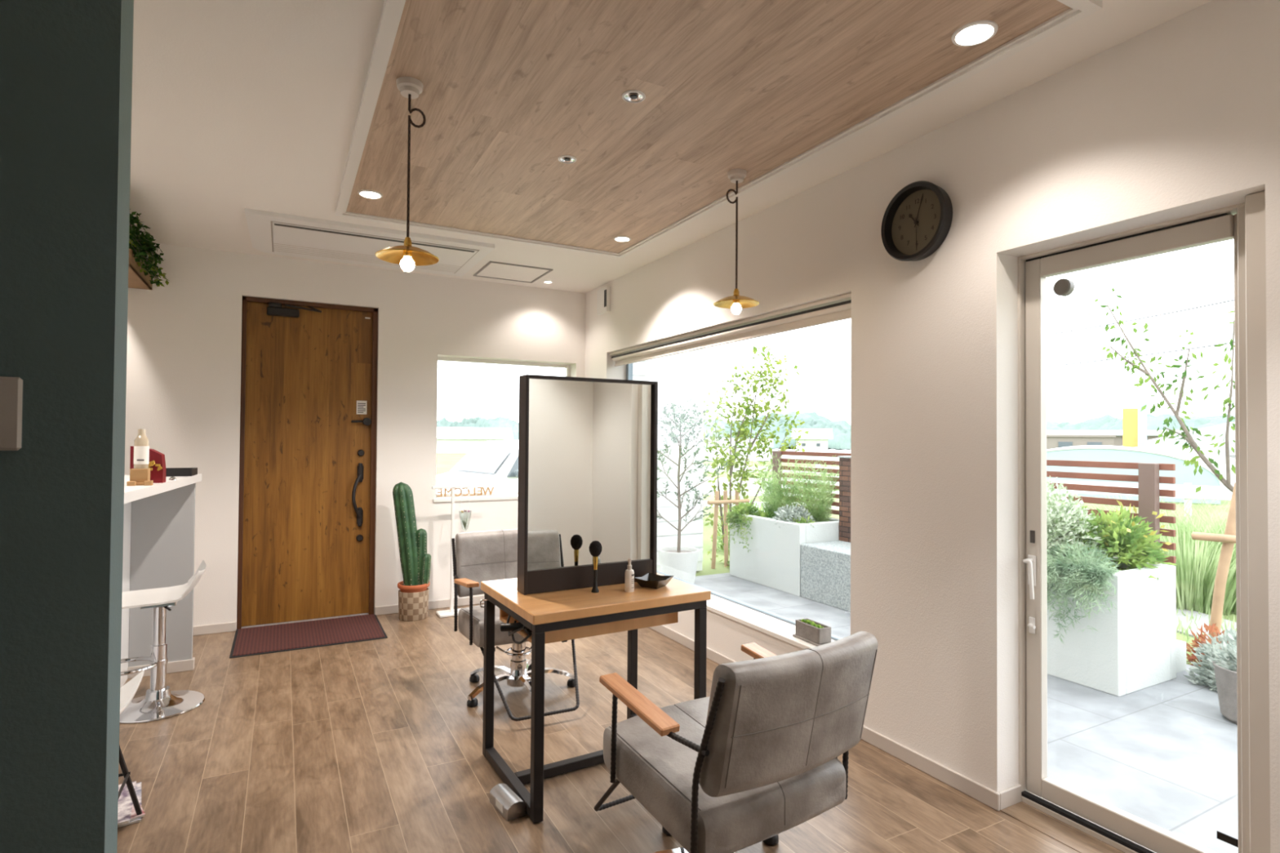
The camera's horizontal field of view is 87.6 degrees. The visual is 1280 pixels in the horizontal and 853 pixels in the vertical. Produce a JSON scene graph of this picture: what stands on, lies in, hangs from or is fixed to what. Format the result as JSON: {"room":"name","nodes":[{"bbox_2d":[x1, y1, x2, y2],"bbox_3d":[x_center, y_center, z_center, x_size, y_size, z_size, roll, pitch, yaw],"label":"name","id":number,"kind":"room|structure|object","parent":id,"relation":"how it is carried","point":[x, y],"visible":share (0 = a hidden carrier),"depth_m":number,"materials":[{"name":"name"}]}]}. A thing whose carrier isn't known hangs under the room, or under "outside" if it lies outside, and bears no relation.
{"room":"salon","nodes":[
{"label":"salon","id":0,"kind":"room"},
{"bbox_2d":[0,0,133,852],"bbox_3d":[-1.863,0.044,0.759,2.032,2.550,0.107,1,-1,-28],"label":"wall partition","id":1,"kind":"structure","parent":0,"point":[66,65],"depth_m":1.16,"materials":[{"name":"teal paint"}]},
{"bbox_2d":[0,376,22,450],"bbox_3d":[-1.097,-0.022,1.101,0.116,0.124,0.013,1,-1,-28],"label":"light switch","id":2,"kind":"object","parent":1,"relation":"attached to","point":[11,388],"visible":1,"depth_m":1.12,"materials":[{"name":"beige plastic"}]},
{"bbox_2d":[128,208,168,289],"bbox_3d":[-2.871,-1.022,3.692,0.332,0.338,1.262,1,-1,-28],"label":"planter","id":3,"kind":"object","parent":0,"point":[141,268],"visible":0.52,"depth_m":3.82,"materials":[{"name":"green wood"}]},
{"bbox_2d":[124,243,585,630],"bbox_3d":[-2.538,0.103,4.709,4.570,2.550,0.200,1,-1,-28],"label":"wall","id":4,"kind":"structure","parent":0,"point":[184,349],"depth_m":4.79,"materials":[{"name":"paint"}]},
{"bbox_2d":[236,296,377,629],"bbox_3d":[-2.362,0.248,4.784,0.870,2.265,0.169,1,-1,-28],"label":"door","id":5,"kind":"structure","parent":4,"relation":"in","point":[308,406],"depth_m":4.75,"materials":[{"name":"brown wood"}]},
{"bbox_2d":[192,595,484,635],"bbox_3d":[-1.805,1.356,4.965,2.978,0.062,0.012,1,-1,-28],"label":"baseboard","id":6,"kind":"structure","parent":4,"relation":"attached to","point":[384,610],"depth_m":4.92,"materials":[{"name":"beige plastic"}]},
{"bbox_2d":[433,356,569,502],"bbox_3d":[-1.092,0.022,5.464,1.190,1.134,0.195,1,-1,-28],"label":"window","id":7,"kind":"structure","parent":4,"relation":"in","point":[495,495],"depth_m":5.39,"materials":[{"name":"white"}]},
{"bbox_2d":[398,587,428,621],"bbox_3d":[-1.644,1.285,4.844,0.212,0.202,0.212,1,-1,-28],"label":"basket","id":8,"kind":"object","parent":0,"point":[413,604],"depth_m":4.76,"materials":[{"name":"wicker"}]},
{"bbox_2d":[116,603,1079,852],"bbox_3d":[-0.815,1.401,1.673,4.780,0.120,7.150,1,-1,-28],"label":"floor","id":9,"kind":"structure","parent":0,"point":[371,746],"depth_m":2.67,"materials":[{"name":"brown wood"}]},
{"bbox_2d":[117,782,141,827],"bbox_3d":[-1.873,1.340,2.327,0.214,0.008,0.304,1,-1,-37],"label":"magazine","id":10,"kind":"object","parent":9,"relation":"on","point":[138,785],"visible":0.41,"depth_m":2.40,"materials":[{"name":"white paper"}]},
{"bbox_2d":[120,783,145,821],"bbox_3d":[-1.879,1.331,2.313,0.304,0.008,0.214,0,-1,44],"label":"magazine","id":11,"kind":"object","parent":10,"relation":"on","point":[133,816],"visible":0.17,"depth_m":2.28,"materials":[{"name":"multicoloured paper"}]},
{"bbox_2d":[117,781,136,825],"bbox_3d":[-1.881,1.322,2.300,0.214,0.008,0.304,1,-1,-34],"label":"magazine","id":12,"kind":"object","parent":11,"relation":"on","point":[125,802],"visible":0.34,"depth_m":2.32,"materials":[{"name":"white paper"}]},
{"bbox_2d":[118,669,144,817],"bbox_3d":[-1.809,1.088,2.035,0.432,0.503,0.400,1,-1,-28],"label":"shell chair","id":13,"kind":"object","parent":9,"relation":"on","point":[127,691],"visible":0.23,"depth_m":2.24,"materials":[{"name":"white plastic"}]},
{"bbox_2d":[120,474,201,687],"bbox_3d":[-2.283,0.800,2.648,0.695,1.093,2.240,1,-1,-28],"label":"counter","id":14,"kind":"object","parent":9,"relation":"on","point":[159,518],"depth_m":3.67,"materials":[{"name":"white"}]},
{"bbox_2d":[126,468,153,485],"bbox_3d":[-2.204,0.223,2.952,0.090,0.072,0.100,1,-1,-28],"label":"stand","id":15,"kind":"object","parent":14,"relation":"on","point":[138,477],"visible":1,"depth_m":2.93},
{"bbox_2d":[133,429,149,468],"bbox_3d":[-2.215,0.099,2.964,0.056,0.176,0.056,1,-1,-28],"label":"bottle","id":16,"kind":"object","parent":15,"relation":"on","point":[141,443],"visible":1,"depth_m":2.95,"materials":[{"name":"beige"}]},
{"bbox_2d":[129,445,165,483],"bbox_3d":[-2.276,0.175,3.087,0.125,0.170,0.067,1,-1,-24],"label":"display box","id":17,"kind":"object","parent":14,"relation":"on","point":[157,464],"visible":0.45,"depth_m":3.08,"materials":[{"name":"red"}]},
{"bbox_2d":[124,474,201,503],"bbox_3d":[-2.279,0.274,2.656,0.695,0.041,2.240,1,-1,-28],"label":"countertop","id":18,"kind":"structure","parent":14,"relation":"on","point":[131,493],"depth_m":2.99,"materials":[{"name":"white"}]},
{"bbox_2d":[165,467,197,476],"bbox_3d":[-2.534,0.248,3.633,0.185,0.038,0.180,1,-1,-25],"label":"tray","id":19,"kind":"object","parent":14,"relation":"on","point":[170,472],"visible":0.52,"depth_m":3.58,"materials":[{"name":"black plastic"}]},
{"bbox_2d":[119,560,205,723],"bbox_3d":[-2.352,1.020,3.219,0.436,0.670,0.384,1,-1,-30],"label":"bar stool","id":20,"kind":"object","parent":9,"relation":"on","point":[159,702],"visible":0.9,"depth_m":3.21,"materials":[{"name":"silver metal"}]},
{"bbox_2d":[229,613,387,657],"bbox_3d":[-2.184,1.371,4.423,0.880,0.010,0.650,1,-1,-28],"label":"door mat","id":21,"kind":"object","parent":9,"relation":"on","point":[253,641],"visible":1,"depth_m":4.36,"materials":[{"name":"fabric"}]},
{"bbox_2d":[392,481,432,621],"bbox_3d":[-1.657,0.894,4.841,0.279,0.985,0.221,1,-1,-28],"label":"potted cactus","id":22,"kind":"object","parent":9,"relation":"on","point":[415,562],"visible":1,"depth_m":4.78,"materials":[{"name":"plant"}]},
{"bbox_2d":[397,581,430,592],"bbox_3d":[-1.643,1.175,4.846,0.224,0.084,0.224,1,-1,-28],"label":"terracotta pot","id":23,"kind":"object","parent":22,"relation":"attached to","point":[404,586],"depth_m":4.78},
{"bbox_2d":[431,484,471,617],"bbox_3d":[-1.401,0.914,4.945,0.285,0.949,0.140,1,-1,-28],"label":"stand","id":24,"kind":"object","parent":9,"relation":"on","point":[446,613],"visible":0.84,"depth_m":4.94,"materials":[{"name":"white plastic"}]},
{"bbox_2d":[489,783,526,821],"bbox_3d":[-0.470,1.328,2.369,0.073,0.054,0.150,1,-1,-36],"label":"floor outlet","id":25,"kind":"object","parent":9,"relation":"on","point":[503,798],"visible":1,"depth_m":2.33,"materials":[{"name":"silver metal"}]},
{"bbox_2d":[451,528,579,721],"bbox_3d":[-0.617,0.979,3.454,0.616,0.786,0.870,1,-1,-26],"label":"salon chair","id":26,"kind":"object","parent":9,"relation":"on","point":[477,557],"visible":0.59,"depth_m":3.57,"materials":[{"name":"grey leather"}]},
{"bbox_2d":[480,573,711,823],"bbox_3d":[-0.208,1.003,2.693,0.778,0.711,0.600,1,-1,-30],"label":"table","id":27,"kind":"object","parent":9,"relation":"on","point":[555,616],"visible":0.84,"depth_m":2.54,"materials":[{"name":"brown wood"}]},
{"bbox_2d":[500,622,532,635],"bbox_3d":[-0.443,0.739,2.539,0.154,0.065,0.185,0,-1,2],"label":"hair dryer","id":28,"kind":"object","parent":27,"relation":"on","point":[508,626],"visible":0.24,"depth_m":2.49,"materials":[{"name":"black plastic"}]},
{"bbox_2d":[516,374,657,595],"bbox_3d":[-0.202,0.226,2.727,0.588,0.842,0.082,1,-1,-29],"label":"mirror","id":29,"kind":"object","parent":27,"relation":"on","point":[588,446],"visible":0.9,"depth_m":2.69,"materials":[{"name":"black mirror"}]},
{"bbox_2d":[499,608,678,644],"bbox_3d":[-0.208,0.752,2.708,0.618,0.076,0.384,1,-1,-30],"label":"shelf","id":30,"kind":"object","parent":27,"relation":"attached to","point":[560,635],"depth_m":2.55,"materials":[{"name":"brown wood"}]},
{"bbox_2d":[589,540,602,592],"bbox_3d":[-0.174,0.546,2.605,0.051,0.200,0.051,1,-1,-28],"label":"makeup brush","id":31,"kind":"object","parent":27,"relation":"on","point":[595,547],"visible":1,"depth_m":2.60,"materials":[{"name":"black plastic"}]},
{"bbox_2d":[624,558,634,592],"bbox_3d":[-0.041,0.582,2.614,0.036,0.130,0.036,1,-1,-28],"label":"spray bottle","id":32,"kind":"object","parent":27,"relation":"on","point":[629,573],"visible":1,"depth_m":2.60,"materials":[{"name":"white plastic"}]},
{"bbox_2d":[634,572,674,589],"bbox_3d":[0.055,0.629,2.710,0.124,0.040,0.124,0,-1,32],"label":"square dish","id":33,"kind":"object","parent":27,"relation":"on","point":[651,580],"visible":0.97,"depth_m":2.70,"materials":[{"name":"black ceramic"}]},
{"bbox_2d":[594,631,877,852],"bbox_3d":[0.214,0.961,2.018,0.616,0.786,0.870,1,-1,-33],"label":"salon chair","id":34,"kind":"object","parent":9,"relation":"on","point":[746,763],"visible":1,"depth_m":1.71,"materials":[{"name":"grey leather"}]},
{"bbox_2d":[129,0,1213,293],"bbox_3d":[-0.808,-1.284,1.654,4.900,0.150,7.250,1,-1,-28],"label":"ceiling","id":35,"kind":"structure","parent":0,"point":[237,105],"depth_m":2.56,"materials":[{"name":"white paper"}]},
{"bbox_2d":[244,208,494,276],"bbox_3d":[-1.748,-1.156,4.341,1.380,0.034,0.880,1,-1,-28],"label":"air conditioner","id":36,"kind":"object","parent":35,"relation":"attached to","point":[272,233],"visible":1,"depth_m":4.17,"materials":[{"name":"white plastic"}]},
{"bbox_2d":[272,222,478,274],"bbox_3d":[-1.731,-1.144,4.362,1.170,0.008,0.700,1,-1,-28],"label":"grille","id":37,"kind":"object","parent":36,"relation":"attached to","point":[289,238],"depth_m":4.25,"materials":[{"name":"white plastic"}]},
{"bbox_2d":[374,76,439,271],"bbox_3d":[-0.803,-0.865,2.315,0.210,0.657,0.210,1,-1,-28],"label":"pendant lamp","id":38,"kind":"object","parent":35,"relation":"hanging from","point":[408,256],"visible":1,"depth_m":2.31,"materials":[{"name":"gold metal"}]},
{"bbox_2d":[473,261,553,283],"bbox_3d":[-0.957,-1.152,5.003,0.470,0.008,0.470,1,-1,-28],"label":"access hatch","id":39,"kind":"object","parent":35,"relation":"attached to","point":[492,269],"visible":1,"depth_m":4.98,"materials":[{"name":"grey plastic"}]},
{"bbox_2d":[346,0,1070,253],"bbox_3d":[-0.193,-1.185,2.767,1.724,0.008,2.955,1,-1,-28],"label":"ceiling panel","id":40,"kind":"object","parent":35,"relation":"attached to","point":[511,88],"depth_m":2.38,"materials":[{"name":"brown wood"}]},
{"bbox_2d":[622,89,645,102],"bbox_3d":[-0.023,-1.185,2.395,0.086,0.010,0.086,1,-1,-28],"label":"recessed light","id":41,"kind":"object","parent":40,"relation":"attached to","point":[633,98],"visible":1,"depth_m":2.39,"materials":[{"name":"white plastic"}]},
{"bbox_2d":[951,20,998,46],"bbox_3d":[1.008,-1.184,2.010,0.126,0.010,0.126,1,-1,-28],"label":"recessed light","id":42,"kind":"object","parent":40,"relation":"attached to","point":[973,33],"visible":1,"depth_m":2.01,"materials":[{"name":"white plastic"}]},
{"bbox_2d":[334,0,1102,258],"bbox_3d":[-0.193,-1.175,2.766,1.764,0.024,2.995,1,-1,-28],"label":"trim","id":43,"kind":"structure","parent":35,"relation":"attached to","point":[392,11],"depth_m":2.50,"materials":[{"name":"white"}]},
{"bbox_2d":[713,168,759,314],"bbox_3d":[0.445,-0.844,3.073,0.210,0.657,0.210,1,-1,-28],"label":"pendant lamp","id":44,"kind":"object","parent":35,"relation":"hanging from","point":[736,302],"visible":1,"depth_m":3.07,"materials":[{"name":"gold metal"}]},
{"bbox_2d":[584,0,1279,852],"bbox_3d":[0.781,0.108,3.593,0.230,2.550,5.300,1,-1,-28],"label":"wall","id":45,"kind":"structure","parent":0,"point":[1180,117],"depth_m":2.51,"materials":[{"name":"paint"}]},
{"bbox_2d":[596,286,610,315],"bbox_3d":[-0.293,-1.006,5.351,0.036,0.200,0.190,1,-1,-28],"label":"sensor","id":46,"kind":"object","parent":45,"relation":"attached to","point":[603,295],"visible":1,"depth_m":5.31,"materials":[{"name":"white plastic"}]},
{"bbox_2d":[609,293,851,366],"bbox_3d":[0.390,-0.548,4.203,0.054,0.107,2.587,1,-1,-28],"label":"roller blind","id":47,"kind":"object","parent":45,"relation":"attached to","point":[825,312],"visible":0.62,"depth_m":3.79,"materials":[{"name":"beige plastic"}]},
{"bbox_2d":[626,360,842,648],"bbox_3d":[0.433,0.250,4.216,0.232,1.707,2.599,1,-1,-28],"label":"window","id":48,"kind":"structure","parent":45,"relation":"in","point":[777,628],"depth_m":3.79,"materials":[{"name":"grey metal"}]},
{"bbox_2d":[792,617,831,646],"bbox_3d":[0.862,1.018,3.324,0.095,0.095,0.205,1,-1,-26],"label":"succulent planter","id":49,"kind":"object","parent":48,"relation":"on","point":[812,632],"visible":0.98,"depth_m":3.29,"materials":[{"name":"grey concrete"}]},
{"bbox_2d":[648,625,1021,810],"bbox_3d":[0.768,1.350,3.457,0.137,0.062,5.100,1,-1,-28],"label":"baseboard","id":50,"kind":"structure","parent":45,"relation":"attached to","point":[1006,797],"depth_m":2.63,"materials":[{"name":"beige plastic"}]},
{"bbox_2d":[880,181,952,261],"bbox_3d":[1.112,-0.825,2.695,0.056,0.312,0.312,1,-1,-28],"label":"wall clock","id":51,"kind":"object","parent":45,"relation":"attached to","point":[917,221],"visible":1,"depth_m":2.69,"materials":[{"name":"black plastic"}]},
{"bbox_2d":[1000,801,1124,852],"bbox_3d":[1.511,1.374,2.085,0.130,0.022,0.750,1,-1,-28],"label":"trim","id":52,"kind":"structure","parent":45,"relation":"attached to","point":[1051,826],"depth_m":2.26,"materials":[{"name":"brown wood"}]},
{"bbox_2d":[1017,191,1270,852],"bbox_3d":[1.562,0.353,2.148,0.150,2.035,0.790,1,-1,-28],"label":"door","id":53,"kind":"structure","parent":45,"relation":"in","point":[1244,223],"depth_m":2.07,"materials":[{"name":"beige metal"}]},
{"bbox_2d":[1135,446,1235,486],"bbox_3d":[16.959,1.277,21.750,4.140,1.250,2.000,0,-1,35],"label":"greenhouse","id":54,"kind":"object","parent":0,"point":[1220,460],"visible":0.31,"depth_m":20.40,"materials":[{"name":"white"}]},
{"label":"outside","id":55,"kind":"structure","parent":0,"visible":0},
{"bbox_2d":[517,411,1235,435],"bbox_3d":[12.861,-0.051,74.877,115.470,5.458,92.108,1,-1,-28],"label":"hills","id":56,"kind":"structure","parent":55,"point":[1107,422],"depth_m":76.86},
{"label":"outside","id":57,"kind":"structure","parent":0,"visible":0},
{"bbox_2d":[436,416,850,450],"bbox_3d":[-3.569,0.662,64.840,51.605,3.473,14.118,0,-1,-3],"label":"hills","id":58,"kind":"structure","parent":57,"point":[842,436],"depth_m":64.57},
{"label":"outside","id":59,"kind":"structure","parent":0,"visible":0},
{"bbox_2d":[435,453,1236,664],"bbox_3d":[14.334,2.396,47.341,190.000,0.180,190.000,1,-1,-28],"label":"lawn","id":60,"kind":"structure","parent":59,"point":[446,462],"depth_m":14.06,"materials":[{"name":"plant"}]},
{"bbox_2d":[436,426,513,453],"bbox_3d":[-15.180,1.166,58.037,7.800,2.200,4.800,1,-1,-16],"label":"farmhouse","id":61,"kind":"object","parent":60,"relation":"on","point":[449,439],"visible":0.55,"depth_m":56.30,"materials":[{"name":"white"}]},
{"bbox_2d":[435,440,518,493],"bbox_3d":[-1.376,0.880,9.984,3.550,1.398,1.880,1,-1,-40],"label":"car","id":62,"kind":"object","parent":60,"relation":"on","point":[490,464],"visible":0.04,"depth_m":8.98,"materials":[{"name":"white paint"}]},
{"bbox_2d":[644,348,704,572],"bbox_3d":[-0.027,-0.319,6.930,1.480,3.700,0.262,1,-1,-28],"label":"wall","id":63,"kind":"structure","parent":60,"relation":"on","point":[681,375],"depth_m":7.02,"materials":[{"name":"white"}]},
{"bbox_2d":[706,489,750,568],"bbox_3d":[0.978,1.167,7.435,0.550,0.902,0.076,1,-1,-28],"label":"support frame","id":64,"kind":"object","parent":60,"relation":"on","point":[716,502],"visible":0.62,"depth_m":7.40,"materials":[{"name":"brown wood"}]},
{"bbox_2d":[703,438,773,448],"bbox_3d":[7.543,1.623,51.430,5.300,1.400,3.800,0,-1,10],"label":"building","id":65,"kind":"structure","parent":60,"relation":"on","point":[721,442],"depth_m":50.09,"materials":[{"name":"white"}]},
{"bbox_2d":[710,498,768,553],"bbox_3d":[1.398,1.558,8.573,1.098,1.256,0.896,1,-1,-28],"label":"shrub","id":66,"kind":"object","parent":60,"relation":"on","point":[719,537],"visible":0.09,"depth_m":8.53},
{"bbox_2d":[702,346,808,564],"bbox_3d":[1.290,0.369,7.728,1.537,2.654,0.666,1,-1,-22],"label":"maple tree","id":67,"kind":"object","parent":60,"relation":"on","point":[743,433],"visible":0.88,"depth_m":7.69,"materials":[{"name":"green plant"}]},
{"bbox_2d":[702,448,839,509],"bbox_3d":[2.360,1.004,11.303,4.000,1.250,0.100,0,-1,8],"label":"fence","id":68,"kind":"object","parent":60,"relation":"on","point":[751,492],"visible":0.03,"depth_m":11.32,"materials":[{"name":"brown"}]},
{"bbox_2d":[791,428,833,449],"bbox_3d":[14.967,1.333,58.089,3.400,2.300,3.800,0,-1,14],"label":"house","id":69,"kind":"structure","parent":60,"relation":"on","point":[817,438],"depth_m":56.72,"materials":[{"name":"white"}]},
{"bbox_2d":[1046,433,1115,449],"bbox_3d":[25.607,1.343,40.580,5.200,1.870,4.200,0,-1,32],"label":"building","id":70,"kind":"structure","parent":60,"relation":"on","point":[1053,440],"depth_m":38.55,"materials":[{"name":"grey"}]},
{"bbox_2d":[1046,430,1191,446],"bbox_3d":[32.792,1.331,45.377,11.600,2.150,4.600,0,-1,38],"label":"building","id":71,"kind":"structure","parent":60,"relation":"on","point":[1151,434],"depth_m":44.20,"materials":[{"name":"grey"}]},
{"bbox_2d":[1046,444,1222,504],"bbox_3d":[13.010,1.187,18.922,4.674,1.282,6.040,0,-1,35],"label":"car","id":72,"kind":"object","parent":60,"relation":"on","point":[1183,473],"visible":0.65,"depth_m":16.17,"materials":[{"name":"grey"}]},
{"bbox_2d":[1046,478,1232,524],"bbox_3d":[9.784,1.289,10.185,7.000,0.750,0.131,0,-1,34],"label":"guard rail","id":73,"kind":"object","parent":60,"relation":"on","point":[1180,490],"visible":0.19,"depth_m":10.79,"materials":[{"name":"grey"}]},
{"bbox_2d":[1063,484,1230,557],"bbox_3d":[5.452,1.099,7.220,1.935,1.003,1.860,0,-1,21],"label":"clump","id":74,"kind":"object","parent":60,"relation":"on","point":[1118,507],"visible":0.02,"depth_m":7.05,"materials":[{"name":"plant"}]},
{"bbox_2d":[1078,495,1236,615],"bbox_3d":[4.818,1.080,5.930,1.718,0.991,1.760,0,-1,13],"label":"clump","id":75,"kind":"object","parent":60,"relation":"on","point":[1195,583],"visible":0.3,"depth_m":5.58,"materials":[{"name":"plant"}]},
{"bbox_2d":[1083,280,1235,493],"bbox_3d":[3.825,0.218,4.607,0.630,2.663,1.264,1,-1,-28],"label":"cherry tree","id":76,"kind":"object","parent":60,"relation":"on","point":[1185,435],"visible":0.82,"depth_m":4.59,"materials":[{"name":"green plant"}]},
{"bbox_2d":[1120,422,1235,459],"bbox_3d":[22.184,0.943,24.416,5.800,2.100,7.300,1,-1,-40],"label":"barn","id":77,"kind":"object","parent":60,"relation":"on","point":[1217,430],"visible":0.1,"depth_m":22.99,"materials":[{"name":"white"}]},
{"bbox_2d":[1130,490,1235,573],"bbox_3d":[5.690,1.052,6.169,1.948,1.066,1.894,0,-1,23],"label":"clump","id":78,"kind":"object","parent":60,"relation":"on","point":[1210,516],"visible":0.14,"depth_m":6.22,"materials":[{"name":"plant"}]},
{"bbox_2d":[1176,596,1236,666],"bbox_3d":[4.561,1.505,6.212,4.134,0.140,4.399,1,-1,-28],"label":"grass","id":79,"kind":"structure","parent":60,"relation":"on","point":[1180,627],"depth_m":5.05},
{"bbox_2d":[1183,622,1234,666],"bbox_3d":[3.543,1.507,4.116,0.346,0.571,0.359,0,-1,0],"label":"plant","id":80,"kind":"object","parent":60,"relation":"on","point":[1213,628],"visible":0.2,"depth_m":4.16,"materials":[{"name":"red plant"}]},
{"bbox_2d":[1191,482,1235,640],"bbox_3d":[3.814,0.991,4.282,0.104,1.257,0.412,1,-1,-31],"label":"stake","id":81,"kind":"object","parent":60,"relation":"on","point":[1228,539],"visible":0.54,"depth_m":4.32,"materials":[{"name":"brown wood"}]},
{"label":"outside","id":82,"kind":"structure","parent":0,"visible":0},
{"bbox_2d":[1046,299,1234,335],"bbox_3d":[14.564,-3.542,21.285,0.032,0.809,19.210,1,-1,-22],"label":"overhead wire","id":83,"kind":"object","parent":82,"point":[1232,300],"visible":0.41,"depth_m":19.81,"materials":[{"name":"grey"}]},
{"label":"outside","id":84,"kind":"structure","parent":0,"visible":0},
{"bbox_2d":[702,448,850,461],"bbox_3d":[9.841,1.845,43.163,13.082,0.851,5.409,0,-1,13],"label":"embankment","id":85,"kind":"object","parent":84,"point":[832,451],"visible":0.16,"depth_m":42.72,"materials":[{"name":"stone"}]},
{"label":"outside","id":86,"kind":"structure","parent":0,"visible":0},
{"bbox_2d":[1176,608,1236,639],"bbox_3d":[4.609,1.556,5.276,1.358,0.025,7.252,1,-1,-14],"label":"garden path","id":87,"kind":"structure","parent":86,"point":[1203,619],"depth_m":5.25,"materials":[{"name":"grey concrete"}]},
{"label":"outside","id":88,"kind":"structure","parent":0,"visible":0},
{"bbox_2d":[703,475,839,489],"bbox_3d":[10.850,1.713,12.418,89.889,0.030,34.567,0,-1,4],"label":"road","id":89,"kind":"structure","parent":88,"point":[706,486],"depth_m":19.60,"materials":[{"name":"asphalt"}]},
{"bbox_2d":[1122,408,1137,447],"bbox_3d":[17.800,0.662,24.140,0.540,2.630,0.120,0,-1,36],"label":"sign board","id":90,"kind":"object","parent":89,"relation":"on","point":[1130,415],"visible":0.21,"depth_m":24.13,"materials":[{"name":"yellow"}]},
{"bbox_2d":[1137,399,1146,446],"bbox_3d":[17.746,0.502,23.560,0.255,2.930,0.050,0,-1,36],"label":"banner","id":91,"kind":"object","parent":89,"relation":"on","point":[1142,415],"visible":0.65,"depth_m":23.56,"materials":[{"name":"white"}]},
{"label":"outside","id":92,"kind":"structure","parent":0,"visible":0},
{"bbox_2d":[693,572,1238,852],"bbox_3d":[2.283,1.496,3.501,2.430,0.115,7.050,1,-1,-28],"label":"terrace","id":93,"kind":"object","parent":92,"point":[1164,754],"visible":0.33,"depth_m":2.99,"materials":[{"name":"tile"}]},
{"bbox_2d":[657,395,728,583],"bbox_3d":[0.378,0.583,6.276,0.792,1.772,0.740,0,-1,-5],"label":"tree","id":94,"kind":"object","parent":93,"relation":"on","point":[680,562],"visible":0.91,"depth_m":6.18,"materials":[{"name":"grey plant"}]},
{"bbox_2d":[729,511,839,596],"bbox_3d":[1.405,1.169,6.361,0.610,0.623,1.025,1,-1,-28],"label":"planter","id":95,"kind":"object","parent":93,"relation":"on","point":[773,561],"visible":0.52,"depth_m":6.06,"materials":[{"name":"grey paint"}]},
{"bbox_2d":[721,501,761,552],"bbox_3d":[1.057,0.962,6.543,0.340,0.479,0.512,1,-1,-28],"label":"trailing plant","id":96,"kind":"object","parent":95,"relation":"in","point":[735,517],"visible":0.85,"depth_m":6.51,"materials":[{"name":"green plant"}]},
{"bbox_2d":[745,507,814,527],"bbox_3d":[1.278,0.877,6.266,0.255,0.181,1.001,1,-1,-28],"label":"ground cover","id":97,"kind":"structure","parent":95,"relation":"in","point":[762,513],"depth_m":6.28,"materials":[{"name":"green plant"}]},
{"bbox_2d":[743,453,820,515],"bbox_3d":[1.364,0.592,6.413,0.730,0.689,0.551,0,-1,14],"label":"feathery shrub","id":98,"kind":"object","parent":95,"relation":"on","point":[775,499],"visible":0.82,"depth_m":6.34,"materials":[{"name":"plant"}]},
{"bbox_2d":[770,503,815,524],"bbox_3d":[1.391,0.892,6.069,0.340,0.406,0.492,1,-1,-28],"label":"plant","id":99,"kind":"object","parent":95,"relation":"in","point":[782,513],"visible":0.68,"depth_m":6.00,"materials":[{"name":"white plant"}]},
{"bbox_2d":[786,455,839,522],"bbox_3d":[1.623,0.592,6.175,0.471,0.672,0.517,0,-1,32],"label":"feathery shrub","id":100,"kind":"object","parent":95,"relation":"on","point":[821,505],"visible":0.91,"depth_m":6.09,"materials":[{"name":"plant"}]},
{"bbox_2d":[800,540,850,612],"bbox_3d":[2.007,1.239,5.281,0.645,0.458,1.435,1,-1,-28],"label":"stone block","id":101,"kind":"object","parent":93,"relation":"on","point":[825,566],"visible":0.24,"depth_m":5.51,"materials":[{"name":"stone"}]},
{"bbox_2d":[837,455,850,542],"bbox_3d":[1.983,0.639,5.752,0.160,0.755,0.605,1,-1,-28],"label":"stone pillar","id":102,"kind":"structure","parent":101,"relation":"on","point":[844,461],"depth_m":5.91,"materials":[{"name":"brick"}]},
{"bbox_2d":[772,450,1176,597],"bbox_3d":[2.277,0.883,5.524,0.080,1.285,3.630,1,-1,-28],"label":"slatted fence","id":103,"kind":"object","parent":93,"relation":"on","point":[1148,477],"visible":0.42,"depth_m":4.20,"materials":[{"name":"brown"}]},
{"bbox_2d":[1047,551,1176,696],"bbox_3d":[2.578,1.130,4.170,0.610,0.648,1.055,1,-1,-28],"label":"planter","id":104,"kind":"object","parent":93,"relation":"on","point":[1132,648],"visible":0.45,"depth_m":3.70,"materials":[{"name":"grey paint"}]},
{"bbox_2d":[1046,475,1106,561],"bbox_3d":[2.479,0.770,4.142,0.571,0.959,0.742,1,-1,-28],"label":"variegated shrub","id":105,"kind":"object","parent":104,"relation":"in","point":[1054,525],"visible":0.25,"depth_m":3.97,"materials":[{"name":"white plant"}]},
{"bbox_2d":[1046,535,1125,643],"bbox_3d":[2.471,0.923,3.808,0.409,0.617,0.633,1,-1,-28],"label":"trailing plant","id":106,"kind":"object","parent":104,"relation":"in","point":[1077,571],"visible":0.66,"depth_m":3.69,"materials":[{"name":"plant"}]},
{"bbox_2d":[1065,499,1176,579],"bbox_3d":[2.799,0.762,3.952,0.520,0.642,0.583,1,-1,-28],"label":"leafy shrub","id":107,"kind":"object","parent":104,"relation":"in","point":[1131,544],"visible":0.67,"depth_m":3.84,"materials":[{"name":"green plant"}]},
{"bbox_2d":[1176,640,1186,672],"bbox_3d":[2.335,1.426,5.537,0.180,0.240,3.610,1,-1,-28],"label":"kerb","id":108,"kind":"object","parent":93,"relation":"on","point":[1180,645],"visible":0.14,"depth_m":3.96,"materials":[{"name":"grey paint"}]},
{"bbox_2d":[1183,626,1236,691],"bbox_3d":[3.282,1.437,3.701,0.417,0.646,0.422,1,-1,-44],"label":"bush","id":109,"kind":"object","parent":93,"relation":"on","point":[1206,677],"visible":0.27,"depth_m":3.73,"materials":[{"name":"green plant"}]},
{"bbox_2d":[1207,639,1237,724],"bbox_3d":[2.996,1.237,3.239,0.325,0.404,0.333,0,-1,0],"label":"pot","id":110,"kind":"object","parent":93,"relation":"on","point":[1224,668],"visible":0.24,"depth_m":3.26,"materials":[{"name":"grey concrete"}]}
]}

